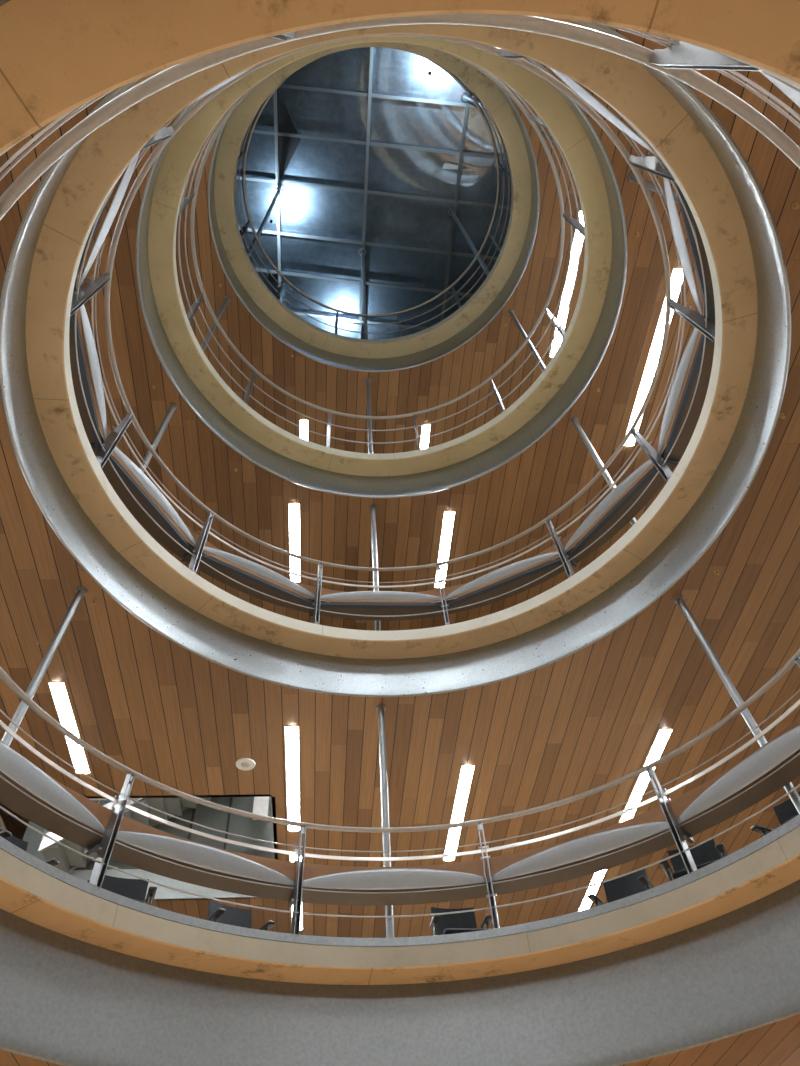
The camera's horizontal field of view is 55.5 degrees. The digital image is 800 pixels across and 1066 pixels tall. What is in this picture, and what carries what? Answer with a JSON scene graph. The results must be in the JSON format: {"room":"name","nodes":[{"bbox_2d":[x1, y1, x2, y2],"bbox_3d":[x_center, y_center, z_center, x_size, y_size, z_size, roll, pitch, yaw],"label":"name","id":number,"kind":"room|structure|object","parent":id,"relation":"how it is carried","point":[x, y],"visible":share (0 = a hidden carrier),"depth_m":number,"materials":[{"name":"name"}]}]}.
{"room":"building atrium","nodes":[
{"label":"building atrium","id":0,"kind":"room"},
{"bbox_2d":[23,797,273,900],"bbox_3d":[-4.210,4.922,13.268,4.280,3.000,0.070,1,-53,-5],"label":"wall","id":1,"kind":"structure","parent":0,"point":[206,816],"depth_m":12.96,"materials":[{"name":"white paint"}]},
{"bbox_2d":[188,808,195,839],"bbox_3d":[-3.621,4.774,13.452,0.040,2.400,0.050,1,-53,-5],"label":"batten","id":2,"kind":"object","parent":1,"relation":"attached to","point":[194,809],"visible":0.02,"depth_m":13.15,"materials":[{"name":"metal"}]},
{"bbox_2d":[223,797,232,849],"bbox_3d":[-3.004,4.787,13.508,0.040,2.400,0.050,1,-53,-5],"label":"batten","id":3,"kind":"object","parent":1,"relation":"attached to","point":[231,798],"visible":0.29,"depth_m":13.17,"materials":[{"name":"metal"}]},
{"bbox_2d":[85,794,271,797],"bbox_3d":[-3.943,3.367,10.707,4.280,0.800,0.050,1,-53,-5],"label":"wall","id":4,"kind":"structure","parent":0,"point":[267,795],"depth_m":10.49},
{"bbox_2d":[88,798,135,801],"bbox_3d":[-4.639,3.525,10.656,1.914,0.570,0.028,1,-53,-5],"label":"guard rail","id":5,"kind":"object","parent":4,"relation":"attached to","point":[88,798],"visible":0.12,"depth_m":10.50,"materials":[{"name":"metal"}]},
{"bbox_2d":[271,797,277,859],"bbox_3d":[-1.893,4.528,11.752,0.060,0.800,2.760,1,-53,-5],"label":"wall","id":6,"kind":"structure","parent":0,"point":[271,797],"depth_m":11.12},
{"bbox_2d":[0,64,695,839],"bbox_3d":[-0.195,-3.174,10.325,28.000,0.060,28.000,1,-53,-5],"label":"ceiling","id":7,"kind":"structure","parent":0,"point":[497,506],"depth_m":12.03,"materials":[{"name":"brown wood"}]},
{"bbox_2d":[288,503,300,581],"bbox_3d":[-1.763,0.188,12.748,0.189,0.038,1.674,1,-53,-5],"label":"recessed light","id":8,"kind":"object","parent":7,"relation":"in","point":[293,508],"visible":0.82,"depth_m":12.66,"materials":[{"name":"white plastic"}]},
{"bbox_2d":[289,504,299,563],"bbox_3d":[-1.748,0.032,12.614,0.165,0.014,1.238,1,-53,-5],"label":"diffuser","id":9,"kind":"object","parent":8,"relation":"attached to","point":[294,509],"depth_m":12.57,"materials":[{"name":"white plastic"}]},
{"bbox_2d":[290,565,299,581],"bbox_3d":[-1.808,0.697,13.119,0.165,0.014,0.388,1,-53,-5],"label":"diffuser","id":10,"kind":"object","parent":8,"relation":"attached to","point":[295,578],"depth_m":13.12,"materials":[{"name":"white plastic"}]},
{"bbox_2d":[434,511,455,587],"bbox_3d":[0.760,0.305,13.028,0.189,0.038,1.674,1,-53,-5],"label":"recessed light","id":11,"kind":"object","parent":7,"relation":"in","point":[449,516],"visible":0.78,"depth_m":12.90,"materials":[{"name":"white plastic"}]},
{"bbox_2d":[435,571,445,587],"bbox_3d":[0.715,0.813,13.399,0.165,0.014,0.388,1,-53,-5],"label":"diffuser","id":12,"kind":"object","parent":11,"relation":"attached to","point":[443,573],"depth_m":13.38,"materials":[{"name":"white plastic"}]},
{"bbox_2d":[438,512,454,569],"bbox_3d":[0.775,0.148,12.894,0.165,0.014,1.238,1,-53,-5],"label":"diffuser","id":13,"kind":"object","parent":11,"relation":"attached to","point":[448,518],"depth_m":12.84,"materials":[{"name":"white plastic"}]},
{"bbox_2d":[624,268,682,445],"bbox_3d":[3.685,-2.474,11.118,0.189,0.038,2.774,1,-53,-5],"label":"recessed light","id":14,"kind":"object","parent":7,"relation":"in","point":[651,363],"visible":0.62,"depth_m":11.04,"materials":[{"name":"white plastic"}]},
{"bbox_2d":[625,379,651,445],"bbox_3d":[3.628,-1.827,11.595,0.165,0.014,1.138,1,-53,-5],"label":"diffuser","id":15,"kind":"object","parent":14,"relation":"attached to","point":[644,385],"depth_m":11.51,"materials":[{"name":"white plastic"}]},
{"bbox_2d":[643,269,682,377],"bbox_3d":[3.728,-2.929,10.758,0.165,0.014,1.588,1,-53,-5],"label":"diffuser","id":16,"kind":"object","parent":14,"relation":"attached to","point":[651,363],"depth_m":10.80,"materials":[{"name":"white plastic"}]},
{"bbox_2d":[214,42,530,358],"bbox_3d":[-0.462,-5.880,13.854,28.000,0.200,28.000,1,-53,-5],"label":"balcony edge","id":17,"kind":"structure","parent":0,"point":[484,88],"depth_m":13.86,"materials":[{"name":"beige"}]},
{"bbox_2d":[247,188,281,257],"bbox_3d":[-3.106,-6.707,16.904,0.682,5.952,0.200,-24,-55,14],"label":"steel column","id":18,"kind":"structure","parent":17,"relation":"on","point":[277,193],"depth_m":17.45,"materials":[{"name":"silver metal"}]},
{"bbox_2d":[359,248,367,338],"bbox_3d":[-0.827,-5.452,17.788,0.200,5.557,0.682,0,-53,-5],"label":"steel column","id":19,"kind":"structure","parent":17,"relation":"on","point":[362,254],"depth_m":18.07,"materials":[{"name":"silver metal"}]},
{"bbox_2d":[236,47,510,338],"bbox_3d":[-0.836,-8.929,18.649,14.014,3.142,15.003,1,-53,-5],"label":"grid","id":20,"kind":"object","parent":19,"relation":"on","point":[369,94],"visible":0.18,"depth_m":18.93,"materials":[{"name":"silver metal"}]},
{"bbox_2d":[235,56,510,336],"bbox_3d":[-0.502,-6.288,14.386,5.185,1.143,5.185,-6,-52,0],"label":"railing","id":21,"kind":"object","parent":17,"relation":"on","point":[244,151],"visible":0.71,"depth_m":14.97,"materials":[{"name":"metal"}]},
{"bbox_2d":[208,83,539,371],"bbox_3d":[-0.439,-5.651,13.555,5.780,0.554,5.780,-6,-52,0],"label":"trim","id":22,"kind":"structure","parent":17,"relation":"attached to","point":[428,355],"depth_m":14.55,"materials":[{"name":"silver metal"}]},
{"bbox_2d":[448,208,489,275],"bbox_3d":[1.647,-6.351,16.989,0.682,5.086,0.200,26,-59,-22],"label":"steel column","id":23,"kind":"structure","parent":17,"relation":"on","point":[452,212],"depth_m":17.38,"materials":[{"name":"silver metal"}]},
{"bbox_2d":[460,93,486,110],"bbox_3d":[1.842,-8.505,15.305,0.682,5.011,0.200,-24,-55,14],"label":"steel column","id":24,"kind":"structure","parent":17,"relation":"on","point":[467,98],"depth_m":17.01,"materials":[{"name":"silver metal"}]},
{"bbox_2d":[234,47,511,339],"bbox_3d":[-0.808,-9.395,18.438,28.000,6.520,28.000,1,-53,-5],"label":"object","id":25,"kind":"structure","parent":0,"point":[426,224],"depth_m":19.03,"materials":[{"name":"black"}]},
{"bbox_2d":[277,89,299,179],"bbox_3d":[-2.687,-9.674,18.470,0.543,0.173,2.121,0,-53,-4],"label":"panel","id":26,"kind":"object","parent":25,"relation":"attached to","point":[287,145],"visible":0.82,"depth_m":18.48,"materials":[{"name":"metal"}]},
{"bbox_2d":[442,161,473,169],"bbox_3d":[1.421,-8.885,18.367,0.782,0.172,0.186,-2,-52,-3],"label":"panel","id":27,"kind":"object","parent":25,"relation":"attached to","point":[447,165],"visible":1,"depth_m":18.39,"materials":[{"name":"white plastic"}]},
{"bbox_2d":[0,17,757,863],"bbox_3d":[-0.007,-1.263,7.833,28.000,0.200,28.000,1,-53,-5],"label":"balcony edge","id":28,"kind":"structure","parent":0,"point":[621,82],"depth_m":7.24,"materials":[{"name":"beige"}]},
{"bbox_2d":[38,797,211,873],"bbox_3d":[-4.123,4.335,13.100,3.022,2.896,0.920,1,-53,-5],"label":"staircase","id":29,"kind":"structure","parent":28,"relation":"on","point":[68,859],"depth_m":12.32,"materials":[{"name":"metal"}]},
{"bbox_2d":[139,402,177,472],"bbox_3d":[-3.346,-0.876,9.911,0.432,3.022,0.149,-24,-55,14],"label":"steel column","id":30,"kind":"structure","parent":28,"relation":"on","point":[173,406],"depth_m":10.46,"materials":[{"name":"silver metal"}]},
{"bbox_2d":[252,797,268,819],"bbox_3d":[-2.338,3.883,13.244,0.240,2.400,0.100,1,-53,-5],"label":"door frame post","id":31,"kind":"object","parent":28,"relation":"on","point":[261,804],"visible":0.07,"depth_m":12.41,"materials":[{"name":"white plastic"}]},
{"bbox_2d":[369,505,380,630],"bbox_3d":[-0.365,0.624,11.287,0.149,3.022,0.432,0,-53,-5],"label":"steel column","id":32,"kind":"structure","parent":28,"relation":"on","point":[372,508],"depth_m":11.61,"materials":[{"name":"silver metal"}]},
{"bbox_2d":[69,34,714,622],"bbox_3d":[-0.038,-1.582,8.249,7.270,0.810,7.270,-6,-52,0],"label":"curved desk","id":33,"kind":"object","parent":28,"relation":"on","point":[505,579],"visible":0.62,"depth_m":9.33,"materials":[{"name":"grey plastic"}]},
{"bbox_2d":[70,34,714,624],"bbox_3d":[-0.047,-1.670,8.364,6.712,1.140,6.712,-6,-52,0],"label":"railing","id":34,"kind":"object","parent":28,"relation":"on","point":[654,165],"visible":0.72,"depth_m":8.53,"materials":[{"name":"metal"}]},
{"bbox_2d":[0,20,790,696],"bbox_3d":[0.018,-1.016,7.511,7.254,0.614,7.254,-6,-52,0],"label":"trim","id":35,"kind":"structure","parent":28,"relation":"attached to","point":[553,641],"depth_m":8.23,"materials":[{"name":"silver metal"}]},
{"bbox_2d":[570,417,636,525],"bbox_3d":[2.877,-0.742,10.485,0.432,3.022,0.149,26,-59,-22],"label":"steel column","id":36,"kind":"structure","parent":28,"relation":"on","point":[574,420],"depth_m":10.91,"materials":[{"name":"silver metal"}]},
{"bbox_2d":[627,172,678,203],"bbox_3d":[3.140,-3.608,8.307,0.432,3.022,0.149,-24,-55,14],"label":"steel column","id":37,"kind":"structure","parent":28,"relation":"on","point":[631,177],"depth_m":9.01,"materials":[{"name":"silver metal"}]},
{"bbox_2d":[148,36,611,475],"bbox_3d":[-0.234,-3.572,10.844,28.000,0.200,28.000,1,-53,-5],"label":"balcony edge","id":38,"kind":"structure","parent":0,"point":[542,96],"depth_m":10.71,"materials":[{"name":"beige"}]},
{"bbox_2d":[201,295,230,351],"bbox_3d":[-3.237,-3.341,12.856,0.437,3.066,0.149,-24,-55,14],"label":"steel column","id":39,"kind":"structure","parent":38,"relation":"on","point":[227,298],"depth_m":13.29,"materials":[{"name":"silver metal"}]},
{"bbox_2d":[365,378,372,453],"bbox_3d":[-0.567,-1.997,14.088,0.149,3.066,0.437,0,-53,-5],"label":"steel column","id":40,"kind":"structure","parent":38,"relation":"on","point":[367,380],"depth_m":14.29,"materials":[{"name":"silver metal"}]},
{"bbox_2d":[135,58,626,498],"bbox_3d":[-0.210,-3.329,10.527,6.540,0.599,6.540,-6,-52,0],"label":"trim","id":41,"kind":"structure","parent":38,"relation":"attached to","point":[493,458],"depth_m":11.52,"materials":[{"name":"silver metal"}]},
{"bbox_2d":[178,50,584,449],"bbox_3d":[-0.274,-3.980,11.376,5.934,1.143,5.934,-6,-52,0],"label":"railing","id":42,"kind":"object","parent":38,"relation":"on","point":[185,201],"visible":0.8,"depth_m":11.81,"materials":[{"name":"metal"}]},
{"bbox_2d":[508,309,545,370],"bbox_3d":[2.337,-3.220,13.370,0.437,3.066,0.149,26,-59,-22],"label":"steel column","id":43,"kind":"structure","parent":38,"relation":"on","point":[511,311],"depth_m":13.67,"materials":[{"name":"silver metal"}]},
{"bbox_2d":[537,129,557,143],"bbox_3d":[2.573,-5.787,11.419,0.437,3.066,0.149,-24,-55,14],"label":"steel column","id":44,"kind":"structure","parent":38,"relation":"on","point":[541,130],"depth_m":12.29,"materials":[{"name":"silver metal"}]},
{"bbox_2d":[176,75,584,453],"bbox_3d":[-0.425,-5.510,13.371,28.000,0.060,28.000,1,-53,-5],"label":"ceiling","id":45,"kind":"structure","parent":0,"point":[442,380],"depth_m":14.99,"materials":[{"name":"brown wood"}]},
{"bbox_2d":[299,420,308,440],"bbox_3d":[-2.025,-1.802,16.056,0.189,0.038,1.324,1,-53,-5],"label":"recessed light","id":46,"kind":"object","parent":45,"relation":"in","point":[304,434],"visible":0.29,"depth_m":15.79,"materials":[{"name":"white plastic"}]},
{"bbox_2d":[420,424,430,448],"bbox_3d":[0.504,-1.749,16.288,0.189,0.038,1.324,1,-53,-5],"label":"recessed light","id":47,"kind":"object","parent":45,"relation":"in","point":[425,430],"visible":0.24,"depth_m":16.04,"materials":[{"name":"white plastic"}]},
{"bbox_2d":[549,211,583,356],"bbox_3d":[3.167,-4.601,14.302,0.189,0.038,2.774,1,-53,-5],"label":"recessed light","id":48,"kind":"object","parent":45,"relation":"in","point":[565,299],"visible":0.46,"depth_m":14.27,"materials":[{"name":"white plastic"}]},
{"bbox_2d":[550,301,568,356],"bbox_3d":[3.109,-3.954,14.779,0.165,0.014,1.138,1,-53,-5],"label":"diffuser","id":49,"kind":"object","parent":48,"relation":"attached to","point":[557,341],"depth_m":14.73,"materials":[{"name":"white plastic"}]},
{"bbox_2d":[562,212,583,299],"bbox_3d":[3.209,-5.056,13.942,0.165,0.014,1.588,1,-53,-5],"label":"diffuser","id":50,"kind":"object","parent":48,"relation":"attached to","point":[569,285],"depth_m":14.01,"materials":[{"name":"white plastic"}]},
{"bbox_2d":[0,25,799,937],"bbox_3d":[0.034,-0.856,7.302,28.000,0.060,28.000,1,-53,-5],"label":"ceiling","id":51,"kind":"structure","parent":0,"point":[592,717],"depth_m":9.63,"materials":[{"name":"brown wood"}]},
{"bbox_2d":[48,682,80,738],"bbox_3d":[-4.079,2.160,9.268,0.191,0.038,1.044,1,-53,-5],"label":"recessed light","id":52,"kind":"object","parent":51,"relation":"in","point":[61,700],"depth_m":9.21,"materials":[{"name":"white plastic"}]},
{"bbox_2d":[49,683,78,743],"bbox_3d":[-4.091,2.224,9.301,0.165,0.014,1.138,1,-53,-5],"label":"diffuser","id":53,"kind":"object","parent":52,"relation":"attached to","point":[59,692],"depth_m":9.23,"materials":[{"name":"white plastic"}]},
{"bbox_2d":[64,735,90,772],"bbox_3d":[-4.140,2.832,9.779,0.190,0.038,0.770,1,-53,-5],"label":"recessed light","id":54,"kind":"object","parent":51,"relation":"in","point":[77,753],"depth_m":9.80,"materials":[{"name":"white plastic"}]},
{"bbox_2d":[68,745,88,772],"bbox_3d":[-4.155,2.928,9.836,0.165,0.014,0.588,1,-53,-5],"label":"diffuser","id":55,"kind":"object","parent":54,"relation":"attached to","point":[77,753],"depth_m":9.82,"materials":[{"name":"white plastic"}]},
{"bbox_2d":[236,758,254,770],"bbox_3d":[-2.054,3.079,10.111,0.260,0.021,0.260,-6,-52,0],"label":"ceiling speaker","id":56,"kind":"object","parent":51,"relation":"attached to","point":[245,764],"visible":1,"depth_m":10.09,"materials":[{"name":"white plastic"}]},
{"bbox_2d":[284,726,299,830],"bbox_3d":[-1.467,3.410,10.424,0.189,0.038,2.384,1,-53,-5],"label":"recessed light","id":57,"kind":"object","parent":51,"relation":"in","point":[292,748],"visible":0.94,"depth_m":10.29,"materials":[{"name":"white plastic"}]},
{"bbox_2d":[285,727,298,795],"bbox_3d":[-1.435,3.071,10.151,0.165,0.014,1.488,1,-53,-5],"label":"diffuser","id":58,"kind":"object","parent":57,"relation":"attached to","point":[291,733],"depth_m":10.12,"materials":[{"name":"white plastic"}]},
{"bbox_2d":[287,797,299,830],"bbox_3d":[-1.521,4.018,10.871,0.165,0.014,0.848,1,-53,-5],"label":"diffuser","id":59,"kind":"object","parent":57,"relation":"attached to","point":[293,803],"depth_m":10.83,"materials":[{"name":"white plastic"}]},
{"bbox_2d":[290,855,300,861],"bbox_3d":[-1.592,4.943,11.590,0.152,0.038,0.172,1,-53,-5],"label":"recessed light","id":60,"kind":"object","parent":51,"relation":"in","point":[292,858],"depth_m":11.58,"materials":[{"name":"white plastic"}]},
{"bbox_2d":[290,855,300,861],"bbox_3d":[-1.631,5.454,11.964,0.165,0.014,1.488,1,-53,-5],"label":"diffuser","id":61,"kind":"object","parent":60,"relation":"attached to","point":[292,858],"depth_m":11.58,"materials":[{"name":"white plastic"}]},
{"bbox_2d":[300,902,302,929],"bbox_3d":[-1.643,6.376,12.685,0.039,0.038,0.918,1,-53,-5],"label":"recessed light","id":62,"kind":"object","parent":51,"relation":"in","point":[301,922],"depth_m":12.78,"materials":[{"name":"white plastic"}]},
{"bbox_2d":[292,906,301,929],"bbox_3d":[-1.718,6.416,12.695,0.165,0.014,0.888,1,-53,-5],"label":"diffuser","id":63,"kind":"object","parent":62,"relation":"attached to","point":[292,906],"depth_m":12.78,"materials":[{"name":"white plastic"}]},
{"bbox_2d":[443,827,461,859],"bbox_3d":[0.793,4.729,11.606,0.188,0.038,0.892,1,-53,-5],"label":"recessed light","id":64,"kind":"object","parent":51,"relation":"in","point":[453,836],"depth_m":11.55,"materials":[{"name":"white plastic"}]},
{"bbox_2d":[444,830,459,859],"bbox_3d":[0.794,4.778,11.629,0.165,0.014,0.838,1,-53,-5],"label":"diffuser","id":65,"kind":"object","parent":64,"relation":"attached to","point":[453,836],"depth_m":11.57,"materials":[{"name":"white plastic"}]},
{"bbox_2d":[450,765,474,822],"bbox_3d":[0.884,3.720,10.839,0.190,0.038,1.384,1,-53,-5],"label":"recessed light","id":66,"kind":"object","parent":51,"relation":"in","point":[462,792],"depth_m":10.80,"materials":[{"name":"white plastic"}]},
{"bbox_2d":[451,766,473,829],"bbox_3d":[0.882,3.816,10.898,0.165,0.014,1.538,1,-53,-5],"label":"diffuser","id":67,"kind":"object","parent":66,"relation":"attached to","point":[466,772],"depth_m":10.83,"materials":[{"name":"white plastic"}]},
{"bbox_2d":[578,869,606,910],"bbox_3d":[3.228,5.975,12.746,0.189,0.038,2.384,1,-53,-5],"label":"recessed light","id":68,"kind":"object","parent":51,"relation":"in","point":[586,903],"visible":0.32,"depth_m":12.72,"materials":[{"name":"white plastic"}]},
{"bbox_2d":[579,900,591,910],"bbox_3d":[3.175,6.583,13.192,0.165,0.014,0.848,1,-53,-5],"label":"diffuser","id":69,"kind":"object","parent":68,"relation":"attached to","point":[586,904],"depth_m":13.03,"materials":[{"name":"white plastic"}]},
{"bbox_2d":[584,870,605,899],"bbox_3d":[3.260,5.636,12.473,0.165,0.014,1.488,1,-53,-5],"label":"diffuser","id":70,"kind":"object","parent":68,"relation":"attached to","point":[597,877],"depth_m":12.59,"materials":[{"name":"white plastic"}]},
{"bbox_2d":[619,771,649,822],"bbox_3d":[3.448,3.865,11.145,0.191,0.038,1.275,1,-53,-5],"label":"recessed light","id":71,"kind":"object","parent":51,"relation":"in","point":[642,782],"depth_m":11.08,"materials":[{"name":"white plastic"}]},
{"bbox_2d":[620,784,646,821],"bbox_3d":[3.442,4.066,11.283,0.165,0.014,1.148,1,-53,-5],"label":"diffuser","id":72,"kind":"object","parent":71,"relation":"attached to","point":[639,789],"depth_m":11.17,"materials":[{"name":"white plastic"}]},
{"bbox_2d":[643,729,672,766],"bbox_3d":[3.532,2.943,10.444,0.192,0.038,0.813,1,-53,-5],"label":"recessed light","id":73,"kind":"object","parent":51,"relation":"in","point":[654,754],"depth_m":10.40,"materials":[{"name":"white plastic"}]},
{"bbox_2d":[637,730,670,782],"bbox_3d":[3.528,3.119,10.564,0.165,0.014,1.188,1,-53,-5],"label":"diffuser","id":74,"kind":"object","parent":73,"relation":"attached to","point":[661,739],"depth_m":10.47,"materials":[{"name":"white plastic"}]},
{"bbox_2d":[791,202,798,208],"bbox_3d":[3.183,-2.627,6.114,0.050,0.048,0.050,-6,-52,0],"label":"sprinkler head","id":75,"kind":"object","parent":51,"relation":"attached to","point":[794,205],"visible":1,"depth_m":6.12},
{"bbox_2d":[0,0,799,984],"bbox_3d":[0.221,1.045,4.823,28.000,0.200,28.000,1,-53,-5],"label":"balcony edge","id":76,"kind":"structure","parent":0,"point":[57,57],"depth_m":2.66,"materials":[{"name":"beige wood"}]},
{"bbox_2d":[0,829,58,865],"bbox_3d":[-3.505,3.058,6.842,0.669,0.999,0.660,-25,-55,15],"label":"office chair","id":77,"kind":"object","parent":76,"relation":"on","point":[5,834],"visible":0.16,"depth_m":7.30,"materials":[{"name":"black fabric"}]},
{"bbox_2d":[1,586,87,745],"bbox_3d":[-3.455,1.579,6.978,0.431,3.006,0.149,-24,-55,14],"label":"steel column","id":78,"kind":"structure","parent":76,"relation":"on","point":[80,591],"depth_m":7.34,"materials":[{"name":"silver metal"}]},
{"bbox_2d":[87,875,156,904],"bbox_3d":[-2.755,3.685,7.380,0.660,0.999,0.669,13,-55,-14],"label":"office chair","id":79,"kind":"object","parent":76,"relation":"on","point":[135,889],"visible":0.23,"depth_m":7.83,"materials":[{"name":"black fabric"}]},
{"bbox_2d":[207,900,274,930],"bbox_3d":[-1.689,4.240,7.886,0.660,0.999,0.669,27,-59,-23],"label":"office chair","id":80,"kind":"object","parent":76,"relation":"on","point":[217,912],"visible":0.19,"depth_m":8.31,"materials":[{"name":"black fabric"}]},
{"bbox_2d":[376,705,393,937],"bbox_3d":[-0.164,3.235,8.497,0.149,3.006,0.431,0,-53,-5],"label":"steel column","id":81,"kind":"structure","parent":76,"relation":"on","point":[380,709],"depth_m":8.65,"materials":[{"name":"silver metal"}]},
{"bbox_2d":[0,0,799,1065],"bbox_3d":[0.253,1.365,4.405,7.936,0.854,7.936,-6,-52,0],"label":"trim","id":82,"kind":"structure","parent":76,"relation":"attached to","point":[65,1000],"depth_m":6.50,"materials":[{"name":"grey metal"}]},
{"bbox_2d":[0,14,799,939],"bbox_3d":[0.181,0.636,5.356,7.384,1.146,7.384,-6,-52,0],"label":"railing","id":83,"kind":"object","parent":76,"relation":"on","point":[678,60],"visible":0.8,"depth_m":4.16,"materials":[{"name":"metal"}]},
{"bbox_2d":[0,71,799,933],"bbox_3d":[0.190,0.726,5.239,8.251,0.810,8.251,-6,-52,0],"label":"curved desk","id":84,"kind":"object","parent":83,"relation":"attached to","point":[26,790],"visible":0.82,"depth_m":7.25,"materials":[{"name":"grey plastic"}]},
{"bbox_2d":[0,74,799,946],"bbox_3d":[0.213,0.960,4.934,7.286,0.080,7.286,-6,-52,0],"label":"trim","id":85,"kind":"structure","parent":76,"relation":"on","point":[5,845],"depth_m":6.78,"materials":[{"name":"grey metal"}]},
{"bbox_2d":[429,907,491,934],"bbox_3d":[0.668,4.399,8.186,0.660,0.999,0.669,5,-53,-8],"label":"office chair","id":86,"kind":"object","parent":76,"relation":"on","point":[463,922],"visible":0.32,"depth_m":8.58,"materials":[{"name":"black plastic"}]},
{"bbox_2d":[587,869,653,905],"bbox_3d":[2.390,3.967,7.985,0.660,0.999,0.669,-29,-56,17],"label":"office chair","id":87,"kind":"object","parent":76,"relation":"on","point":[636,882],"visible":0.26,"depth_m":8.41,"materials":[{"name":"black fabric"}]},
{"bbox_2d":[660,839,727,880],"bbox_3d":[3.043,3.486,7.666,0.660,0.999,0.669,-23,-54,13],"label":"office chair","id":88,"kind":"object","parent":76,"relation":"on","point":[708,852],"visible":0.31,"depth_m":8.05,"materials":[{"name":"black fabric"}]},
{"bbox_2d":[673,595,799,813],"bbox_3d":[3.415,1.727,7.611,0.431,3.006,0.149,26,-59,-22],"label":"steel column","id":89,"kind":"structure","parent":76,"relation":"on","point":[794,796],"depth_m":7.83,"materials":[{"name":"silver metal"}]},
{"bbox_2d":[751,792,799,835],"bbox_3d":[3.796,2.871,7.251,0.669,0.999,0.660,23,-58,-20],"label":"office chair","id":90,"kind":"object","parent":76,"relation":"on","point":[785,811],"visible":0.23,"depth_m":7.70,"materials":[{"name":"black fabric"}]},
{"bbox_2d":[0,1013,799,1065],"bbox_3d":[0.276,1.598,4.102,28.000,0.060,28.000,1,-53,-5],"label":"ceiling","id":91,"kind":"structure","parent":0,"point":[777,1043],"depth_m":6.32,"materials":[{"name":"brown wood"}]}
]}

